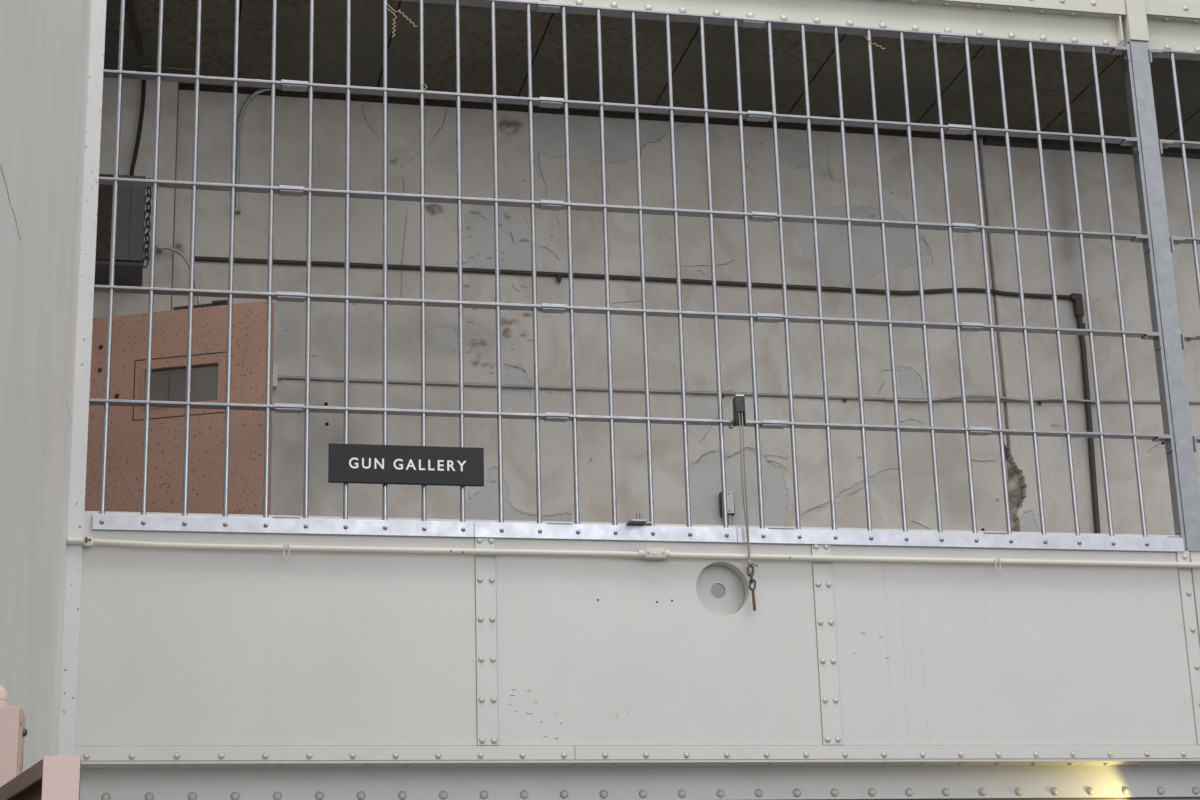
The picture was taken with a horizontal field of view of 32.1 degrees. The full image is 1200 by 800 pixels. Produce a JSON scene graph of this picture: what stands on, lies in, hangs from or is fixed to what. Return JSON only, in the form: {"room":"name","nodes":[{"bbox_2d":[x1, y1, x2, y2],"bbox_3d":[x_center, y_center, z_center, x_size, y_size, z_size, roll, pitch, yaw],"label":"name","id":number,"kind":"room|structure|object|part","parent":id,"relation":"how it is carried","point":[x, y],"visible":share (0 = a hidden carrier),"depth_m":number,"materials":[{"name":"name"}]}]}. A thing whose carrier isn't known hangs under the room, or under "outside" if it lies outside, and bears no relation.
{"room":"prison cell block","nodes":[
{"label":"prison cell block","id":0,"kind":"room"},
{"bbox_2d":[0,0,91,771],"bbox_3d":[-1.419,0.106,5.073,0.151,6.000,5.320,2,-17,-12],"label":"wall","id":1,"kind":"structure","parent":0,"point":[45,44],"depth_m":4.48,"materials":[{"name":"white paint"}]},
{"bbox_2d":[0,686,26,786],"bbox_3d":[-0.849,0.495,2.937,0.080,0.180,0.120,2,-17,-12],"label":"wall box","id":2,"kind":"object","parent":1,"relation":"attached to","point":[13,731],"visible":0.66,"depth_m":2.89,"materials":[{"name":"pink paint"}]},
{"bbox_3d":[-0.839,0.494,2.878,0.070,0.142,0.004,2,-17,-12],"label":"plate","id":3,"kind":"part","parent":2,"relation":"part of","materials":[{"name":"pink paint"}]},
{"bbox_2d":[57,0,106,755],"bbox_3d":[-1.710,-0.580,6.984,0.050,3.570,0.042,2,-17,-12],"label":"trim","id":4,"kind":"structure","parent":1,"relation":"attached to","point":[78,467],"depth_m":6.81,"materials":[{"name":"white paint"}]},
{"bbox_2d":[519,0,1199,51],"bbox_3d":[0.592,-1.753,7.903,4.855,0.730,0.014,2,-17,-12],"label":"beam","id":5,"kind":"structure","parent":1,"relation":"attached to","point":[1165,35],"depth_m":7.96,"materials":[{"name":"beige metal"}]},
{"bbox_2d":[880,0,1125,44],"bbox_3d":[0.131,-1.790,7.784,3.900,0.700,0.048,2,-17,-12],"label":"trim","id":6,"kind":"structure","parent":1,"relation":"attached to","point":[1109,9],"depth_m":8.06,"materials":[{"name":"beige metal"}]},
{"bbox_3d":[0.140,-1.596,7.710,3.900,0.067,0.006,2,-17,-12],"label":"angle leg","id":7,"kind":"part","parent":6,"relation":"part of","materials":[{"name":"beige metal"}]},
{"bbox_2d":[1145,0,1199,23],"bbox_3d":[2.539,-1.760,8.325,0.874,0.588,0.048,2,-17,-12],"label":"trim","id":8,"kind":"structure","parent":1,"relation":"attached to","point":[1188,11],"depth_m":8.17,"materials":[{"name":"beige metal"}]},
{"bbox_3d":[2.540,-1.791,8.327,0.874,0.526,0.008,2,-17,-12],"label":"plate","id":9,"kind":"part","parent":8,"relation":"part of","materials":[{"name":"beige metal"}]},
{"bbox_2d":[93,76,178,317],"bbox_3d":[-1.750,0.134,7.679,0.313,2.866,0.065,2,-17,-12],"label":"wall pier","id":10,"kind":"object","parent":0,"point":[124,303],"visible":0.09,"depth_m":7.97,"materials":[{"name":"paint"}]},
{"bbox_2d":[95,174,145,286],"bbox_3d":[-1.790,-0.628,7.741,0.191,0.358,0.243,2,-17,-12],"label":"control box","id":11,"kind":"object","parent":10,"relation":"attached to","point":[131,199],"visible":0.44,"depth_m":7.63,"materials":[{"name":"grey metal"}]},
{"bbox_3d":[-1.816,-0.670,7.628,0.085,0.334,0.008,2,-17,-12],"label":"rusted panel","id":12,"kind":"part","parent":11,"relation":"part of","materials":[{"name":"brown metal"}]},
{"bbox_2d":[95,260,142,286],"bbox_3d":[-1.783,-0.463,7.695,0.187,0.016,0.237,2,-17,-12],"label":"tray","id":13,"kind":"object","parent":11,"relation":"on","point":[127,272],"depth_m":7.66,"materials":[{"name":"metal"}]},
{"bbox_3d":[-1.722,-0.667,7.647,0.099,0.334,0.012,2,-17,-12],"label":"box door","id":14,"kind":"part","parent":11,"relation":"part of","materials":[{"name":"grey paint"}]},
{"bbox_2d":[143,178,151,267],"bbox_3d":[-1.674,-0.655,7.713,0.030,0.358,0.020,-2,-17,-1],"label":"hanging chain","id":15,"kind":"object","parent":11,"relation":"hanging from","point":[148,195],"visible":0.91,"depth_m":7.71,"materials":[{"name":"metal"}]},
{"bbox_2d":[144,244,200,304],"bbox_3d":[-1.608,-0.463,7.835,0.226,0.237,0.051,2,-17,-12],"label":"conduit","id":16,"kind":"object","parent":10,"relation":"attached to","point":[159,247],"visible":0.65,"depth_m":7.84,"materials":[{"name":"grey metal"}]},
{"bbox_2d":[85,301,273,514],"bbox_3d":[-1.451,0.498,7.087,0.682,1.690,0.044,-5,-17,11],"label":"door","id":17,"kind":"structure","parent":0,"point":[249,321],"depth_m":7.20,"materials":[{"name":"pink paint"}]},
{"bbox_2d":[173,300,227,309],"bbox_3d":[-1.400,-0.328,7.324,0.197,0.024,0.022,-5,-17,11],"label":"door closer","id":18,"kind":"object","parent":17,"relation":"attached to","point":[219,302],"depth_m":7.31,"materials":[{"name":"metal"}]},
{"bbox_2d":[74,511,1199,745],"bbox_3d":[0.673,0.828,7.122,4.853,0.795,0.072,2,-17,-12],"label":"wall","id":19,"kind":"structure","parent":0,"point":[177,647],"depth_m":6.94,"materials":[{"name":"beige metal"}]},
{"bbox_2d":[474,538,498,745],"bbox_3d":[-0.372,0.788,6.852,0.071,0.688,0.012,2,-17,-12],"label":"trim","id":20,"kind":"structure","parent":19,"relation":"attached to","point":[485,565],"depth_m":6.85,"materials":[{"name":"beige paint"}]},
{"bbox_2d":[67,537,1199,571],"bbox_3d":[0.676,0.550,7.150,4.854,0.063,0.040,2,-17,-12],"label":"conduit","id":21,"kind":"object","parent":19,"relation":"attached to","point":[648,553],"visible":1,"depth_m":7.01,"materials":[{"name":"white metal"}]},
{"bbox_2d":[74,745,1199,768],"bbox_3d":[0.680,1.202,7.028,4.853,0.064,0.134,2,-17,-12],"label":"trim","id":22,"kind":"structure","parent":19,"relation":"attached to","point":[439,756],"depth_m":6.86,"materials":[{"name":"beige paint"}]},
{"bbox_3d":[0.680,1.222,7.026,4.853,0.008,0.126,2,-17,-12],"label":"angle leg","id":23,"kind":"part","parent":22,"relation":"part of","materials":[{"name":"beige paint"}]},
{"bbox_2d":[89,0,1184,551],"bbox_3d":[0.193,-0.475,7.373,3.837,1.996,0.097,2,-17,-12],"label":"security bars","id":24,"kind":"object","parent":19,"relation":"in","point":[102,521],"depth_m":7.33,"materials":[{"name":"metal"}]},
{"bbox_3d":[-1.029,0.390,6.842,0.088,0.004,0.048,2,-17,-12],"label":"splice plate","id":25,"kind":"part","parent":24,"relation":"part of","materials":[{"name":"metal"}]},
{"bbox_3d":[-1.037,0.029,6.952,0.099,0.020,0.051,2,-17,-12],"label":"splice plate","id":26,"kind":"part","parent":24,"relation":"part of","materials":[{"name":"metal"}]},
{"bbox_3d":[-1.047,-0.348,7.065,0.101,0.020,0.051,2,-17,-12],"label":"splice plate","id":27,"kind":"part","parent":24,"relation":"part of","materials":[{"name":"metal"}]},
{"bbox_3d":[-1.062,-0.717,7.176,0.085,0.020,0.051,2,-17,-12],"label":"splice plate","id":28,"kind":"part","parent":24,"relation":"part of","materials":[{"name":"metal"}]},
{"bbox_3d":[-1.068,-1.096,7.291,0.093,0.020,0.051,2,-17,-12],"label":"splice plate","id":29,"kind":"part","parent":24,"relation":"part of","materials":[{"name":"metal"}]},
{"bbox_2d":[387,8,396,36],"bbox_3d":[-0.741,-1.341,7.417,0.035,0.114,0.003,2,-17,-12],"label":"wire","id":30,"kind":"object","parent":24,"relation":"attached to","point":[387,8],"visible":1,"depth_m":7.42,"materials":[{"name":"beige metal"}]},
{"bbox_2d":[387,4,416,26],"bbox_3d":[-0.706,-1.371,7.434,0.109,0.082,0.003,2,-17,-12],"label":"wire","id":31,"kind":"object","parent":24,"relation":"attached to","point":[387,4],"visible":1,"depth_m":7.43,"materials":[{"name":"beige metal"}]},
{"bbox_2d":[328,443,483,486],"bbox_3d":[-0.644,0.217,6.949,0.518,0.131,0.019,2,-17,-12],"label":"sign","id":32,"kind":"object","parent":24,"relation":"attached to","point":[347,463],"visible":1,"depth_m":6.94,"materials":[{"name":"black plastic"}]},
{"bbox_3d":[-0.189,-1.429,7.594,0.085,0.020,0.051,2,-17,-12],"label":"splice plate","id":33,"kind":"part","parent":24,"relation":"part of","materials":[{"name":"metal"}]},
{"bbox_3d":[-0.178,-1.065,7.484,0.088,0.020,0.051,2,-17,-12],"label":"splice plate","id":34,"kind":"part","parent":24,"relation":"part of","materials":[{"name":"metal"}]},
{"bbox_3d":[-0.173,-0.686,7.369,0.083,0.020,0.051,2,-17,-12],"label":"splice plate","id":35,"kind":"part","parent":24,"relation":"part of","materials":[{"name":"metal"}]},
{"bbox_3d":[-0.164,-0.317,7.258,0.089,0.020,0.051,2,-17,-12],"label":"splice plate","id":36,"kind":"part","parent":24,"relation":"part of","materials":[{"name":"metal"}]},
{"bbox_3d":[-0.149,0.060,7.145,0.084,0.020,0.051,2,-17,-12],"label":"splice plate","id":37,"kind":"part","parent":24,"relation":"part of","materials":[{"name":"metal"}]},
{"bbox_3d":[-0.138,0.421,7.036,0.086,0.004,0.048,2,-17,-12],"label":"splice plate","id":38,"kind":"part","parent":24,"relation":"part of","materials":[{"name":"metal"}]},
{"bbox_3d":[0.231,0.461,7.109,3.812,0.052,0.046,2,-17,-12],"label":"rail","id":39,"kind":"part","parent":24,"relation":"part of","materials":[{"name":"metal"}]},
{"bbox_2d":[626,513,651,524],"bbox_3d":[0.133,0.403,7.070,0.083,0.034,0.082,2,-17,-12],"label":"latch plate","id":40,"kind":"object","parent":24,"relation":"attached to","point":[636,521],"visible":1,"depth_m":7.05,"materials":[{"name":"metal"}]},
{"bbox_3d":[0.122,0.416,7.064,0.061,0.005,0.082,2,-17,-12],"label":"plate","id":41,"kind":"part","parent":40,"relation":"part of","materials":[{"name":"metal"}]},
{"bbox_3d":[0.475,0.042,7.248,0.057,0.116,0.040,2,-17,-12],"label":"pulley bracket","id":42,"kind":"part","parent":24,"relation":"part of","materials":[{"name":"grey metal"}]},
{"bbox_2d":[738,412,757,566],"bbox_3d":[0.507,0.306,7.165,0.046,0.546,0.018,2,-17,-12],"label":"rope","id":43,"kind":"object","parent":24,"relation":"hanging from","point":[749,562],"visible":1,"depth_m":7.15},
{"bbox_2d":[747,565,755,610],"bbox_3d":[0.515,0.635,7.066,0.020,0.158,0.029,-16,-22,39],"label":"chain","id":44,"kind":"object","parent":43,"relation":"hanging from","point":[751,574],"visible":1,"depth_m":7.06,"materials":[{"name":"metal"}]},
{"bbox_3d":[0.568,-1.402,7.759,0.089,0.020,0.051,2,-17,-12],"label":"splice plate","id":45,"kind":"part","parent":24,"relation":"part of","materials":[{"name":"metal"}]},
{"bbox_3d":[0.580,-1.038,7.649,0.092,0.020,0.051,2,-17,-12],"label":"splice plate","id":46,"kind":"part","parent":24,"relation":"part of","materials":[{"name":"metal"}]},
{"bbox_3d":[0.588,-0.660,7.535,0.094,0.020,0.051,2,-17,-12],"label":"splice plate","id":47,"kind":"part","parent":24,"relation":"part of","materials":[{"name":"metal"}]},
{"bbox_3d":[0.598,-0.290,7.423,0.097,0.020,0.051,2,-17,-12],"label":"splice plate","id":48,"kind":"part","parent":24,"relation":"part of","materials":[{"name":"metal"}]},
{"bbox_3d":[0.607,0.087,7.309,0.095,0.020,0.051,2,-17,-12],"label":"splice plate","id":49,"kind":"part","parent":24,"relation":"part of","materials":[{"name":"metal"}]},
{"bbox_3d":[0.620,0.448,7.201,0.090,0.004,0.048,2,-17,-12],"label":"splice plate","id":50,"kind":"part","parent":24,"relation":"part of","materials":[{"name":"metal"}]},
{"bbox_3d":[1.329,-1.376,7.924,0.102,0.020,0.051,2,-17,-12],"label":"splice plate","id":51,"kind":"part","parent":24,"relation":"part of","materials":[{"name":"metal"}]},
{"bbox_3d":[1.339,-1.012,7.815,0.092,0.020,0.051,2,-17,-12],"label":"splice plate","id":52,"kind":"part","parent":24,"relation":"part of","materials":[{"name":"metal"}]},
{"bbox_3d":[1.335,-0.633,7.697,0.095,0.020,0.051,2,-17,-12],"label":"splice plate","id":53,"kind":"part","parent":24,"relation":"part of","materials":[{"name":"metal"}]},
{"bbox_3d":[1.347,-0.264,7.587,0.089,0.020,0.051,2,-17,-12],"label":"splice plate","id":54,"kind":"part","parent":24,"relation":"part of","materials":[{"name":"metal"}]},
{"bbox_3d":[1.357,0.113,7.473,0.092,0.020,0.051,2,-17,-12],"label":"splice plate","id":55,"kind":"part","parent":24,"relation":"part of","materials":[{"name":"metal"}]},
{"bbox_3d":[1.391,0.475,7.369,0.091,0.004,0.048,2,-17,-12],"label":"splice plate","id":56,"kind":"part","parent":24,"relation":"part of","materials":[{"name":"metal"}]},
{"bbox_2d":[696,565,743,614],"bbox_3d":[0.404,0.656,7.137,0.183,0.183,0.007,2,-17,-12],"label":"port","id":57,"kind":"object","parent":19,"relation":"attached to","point":[709,592],"visible":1,"depth_m":7.14,"materials":[{"name":"beige metal"}]},
{"bbox_2d":[811,544,842,744],"bbox_3d":[0.773,0.827,7.102,0.071,0.692,0.012,2,-17,-12],"label":"trim","id":58,"kind":"structure","parent":19,"relation":"attached to","point":[830,707],"depth_m":7.10,"materials":[{"name":"beige paint"}]},
{"bbox_2d":[1122,0,1199,551],"bbox_3d":[2.098,-0.753,7.916,0.093,2.724,0.058,2,-17,-12],"label":"upright post","id":59,"kind":"object","parent":19,"relation":"on","point":[1175,410],"visible":1,"depth_m":7.81,"materials":[{"name":"metal"}]},
{"bbox_3d":[2.076,-1.722,8.205,0.078,0.701,0.051,2,-17,-12],"label":"painted post","id":60,"kind":"part","parent":59,"relation":"part of","materials":[{"name":"beige metal"}]},
{"bbox_2d":[1148,48,1199,451],"bbox_3d":[2.579,-0.385,7.908,0.879,1.994,0.064,2,-17,-12],"label":"security bars","id":61,"kind":"object","parent":19,"relation":"in","point":[1172,55],"visible":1,"depth_m":7.98,"materials":[{"name":"metal"}]},
{"bbox_2d":[1176,551,1199,744],"bbox_3d":[2.103,0.873,7.392,0.050,0.692,0.012,2,-17,-12],"label":"trim","id":62,"kind":"structure","parent":19,"relation":"attached to","point":[1184,574],"depth_m":7.41,"materials":[{"name":"beige paint"}]},
{"bbox_2d":[104,0,1199,141],"bbox_3d":[0.476,-1.289,8.262,4.898,0.060,0.974,2,-17,-12],"label":"ceiling","id":63,"kind":"structure","parent":0,"point":[180,16],"depth_m":8.08,"materials":[{"name":"black"}]},
{"bbox_2d":[126,0,145,174],"bbox_3d":[-1.720,-1.130,7.636,0.050,0.547,0.730,0,-17,-7],"label":"cable bundle","id":64,"kind":"object","parent":63,"relation":"hanging from","point":[128,2],"visible":0.86,"depth_m":7.91,"materials":[{"name":"black rubber"}]},
{"bbox_2d":[144,66,194,69],"bbox_3d":[-1.645,-1.271,7.984,0.203,0.004,0.006,2,-17,-13],"label":"wire","id":65,"kind":"object","parent":63,"relation":"attached to","point":[144,66],"visible":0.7,"depth_m":7.99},
{"bbox_3d":[-1.632,-1.354,7.739,0.555,0.005,0.859,2,-17,-12],"label":"plate","id":66,"kind":"part","parent":63,"relation":"part of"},
{"bbox_3d":[-1.083,-1.335,7.859,0.555,0.005,0.859,2,-17,-12],"label":"plate","id":67,"kind":"part","parent":63,"relation":"part of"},
{"bbox_3d":[-0.533,-1.315,7.979,0.555,0.005,0.859,2,-17,-12],"label":"plate","id":68,"kind":"part","parent":63,"relation":"part of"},
{"bbox_3d":[0.016,-1.296,8.098,0.555,0.005,0.859,2,-17,-12],"label":"plate","id":69,"kind":"part","parent":63,"relation":"part of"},
{"bbox_3d":[0.565,-1.277,8.218,0.555,0.005,0.859,2,-17,-12],"label":"plate","id":70,"kind":"part","parent":63,"relation":"part of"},
{"bbox_3d":[1.115,-1.258,8.337,0.555,0.005,0.859,2,-17,-12],"label":"plate","id":71,"kind":"part","parent":63,"relation":"part of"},
{"bbox_3d":[1.664,-1.238,8.457,0.555,0.005,0.859,2,-17,-12],"label":"plate","id":72,"kind":"part","parent":63,"relation":"part of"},
{"bbox_3d":[2.213,-1.219,8.577,0.555,0.005,0.859,2,-17,-12],"label":"plate","id":73,"kind":"part","parent":63,"relation":"part of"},
{"bbox_3d":[2.684,-1.203,8.679,0.395,0.005,0.859,2,-17,-12],"label":"plate","id":74,"kind":"part","parent":63,"relation":"part of","materials":[{"name":"black"}]},
{"bbox_2d":[172,90,1199,534],"bbox_3d":[0.447,0.234,8.249,4.855,2.873,0.112,2,-17,-12],"label":"wall","id":75,"kind":"structure","parent":0,"point":[212,230],"depth_m":8.34,"materials":[{"name":"paint"}]},
{"bbox_2d":[235,89,269,213],"bbox_3d":[-1.345,-0.977,8.133,0.148,0.535,0.036,2,-17,-12],"label":"conduit","id":76,"kind":"object","parent":75,"relation":"attached to","point":[237,208],"visible":0.87,"depth_m":8.11,"materials":[{"name":"grey metal"}]},
{"bbox_2d":[273,364,281,387],"bbox_3d":[-1.228,-0.087,7.883,0.054,0.090,0.048,2,-17,-12],"label":"outlet box","id":77,"kind":"object","parent":75,"relation":"attached to","point":[276,377],"visible":0.48,"depth_m":7.86,"materials":[{"name":"white paint"}]},
{"bbox_3d":[-1.232,-0.094,7.861,0.033,0.090,0.005,2,-17,-12],"label":"plate","id":78,"kind":"part","parent":77,"relation":"part of","materials":[{"name":"white paint"}]},
{"bbox_2d":[179,84,978,140],"bbox_3d":[-0.021,-1.165,8.497,3.320,0.011,0.028,2,-17,-12],"label":"trim","id":79,"kind":"structure","parent":75,"relation":"attached to","point":[181,86],"depth_m":8.47,"materials":[{"name":"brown metal"}]},
{"bbox_2d":[195,256,1099,533],"bbox_3d":[0.251,-0.004,8.203,3.655,1.060,0.031,2,-17,-12],"label":"pipe","id":80,"kind":"object","parent":75,"relation":"attached to","point":[1077,299],"visible":0.85,"depth_m":8.45,"materials":[{"name":"black metal"}]},
{"bbox_2d":[719,491,734,524],"bbox_3d":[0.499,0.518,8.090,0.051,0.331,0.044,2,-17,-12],"label":"switch box","id":81,"kind":"object","parent":75,"relation":"attached to","point":[730,494],"visible":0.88,"depth_m":8.11,"materials":[{"name":"metal"}]},
{"bbox_3d":[0.502,0.398,8.109,0.037,0.087,0.006,2,-17,-12],"label":"plate","id":82,"kind":"part","parent":81,"relation":"part of","materials":[{"name":"white paint"}]},
{"bbox_2d":[282,376,1199,404],"bbox_3d":[0.936,-0.026,8.372,4.430,0.073,0.017,2,-17,-12],"label":"conduit","id":83,"kind":"object","parent":75,"relation":"attached to","point":[844,398],"visible":0.82,"depth_m":8.22,"materials":[{"name":"metal"}]},
{"bbox_2d":[885,394,1095,402],"bbox_3d":[1.605,-0.002,8.507,0.938,0.041,0.009,2,-17,-12],"label":"loose cable","id":84,"kind":"object","parent":83,"relation":"attached to","point":[972,395],"visible":0.87,"depth_m":8.50,"materials":[{"name":"grey metal"}]},
{"bbox_2d":[982,135,1199,158],"bbox_3d":[2.213,-1.082,8.972,1.190,0.027,0.048,2,-17,-12],"label":"trim","id":85,"kind":"structure","parent":75,"relation":"attached to","point":[991,140],"depth_m":8.92,"materials":[{"name":"metal"}]},
{"bbox_2d":[835,797,1199,799],"bbox_3d":[0.585,1.487,7.421,4.853,0.090,0.772,2,-17,-12],"label":"trim","id":86,"kind":"structure","parent":0,"point":[1130,797],"depth_m":7.26,"materials":[{"name":"white metal"}]},
{"bbox_2d":[1096,799,1199,799],"bbox_3d":[0.682,2.490,6.809,4.855,2.312,0.165,2,-17,-12],"label":"wall","id":87,"kind":"structure","parent":0,"point":[1096,799],"depth_m":7.34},
{"bbox_2d":[80,765,1199,799],"bbox_3d":[0.666,1.263,7.081,4.855,0.182,0.023,2,-17,-12],"label":"beam","id":88,"kind":"structure","parent":87,"relation":"attached to","point":[1100,781],"depth_m":6.95,"materials":[{"name":"grey metal"}]},
{"bbox_3d":[1.249,2.494,2.689,7.000,0.100,8.500,2,-17,-12],"label":"floor","id":89,"kind":"structure","parent":0,"visible":0},
{"bbox_2d":[0,756,80,799],"bbox_3d":[-0.710,1.411,2.395,0.050,1.919,0.585,6,-18,-24],"label":"frame","id":90,"kind":"object","parent":89,"relation":"on","point":[52,777],"visible":1,"depth_m":2.42,"materials":[{"name":"pink paint"}]},
{"bbox_3d":[-0.596,1.332,2.146,0.042,1.919,0.006,2,-17,-12],"label":"post","id":91,"kind":"part","parent":90,"relation":"part of","materials":[{"name":"pink metal"}]},
{"bbox_3d":[-0.584,1.339,2.171,0.006,1.919,0.039,2,-17,-12],"label":"post","id":92,"kind":"part","parent":90,"relation":"part of","materials":[{"name":"pink paint"}]}
]}

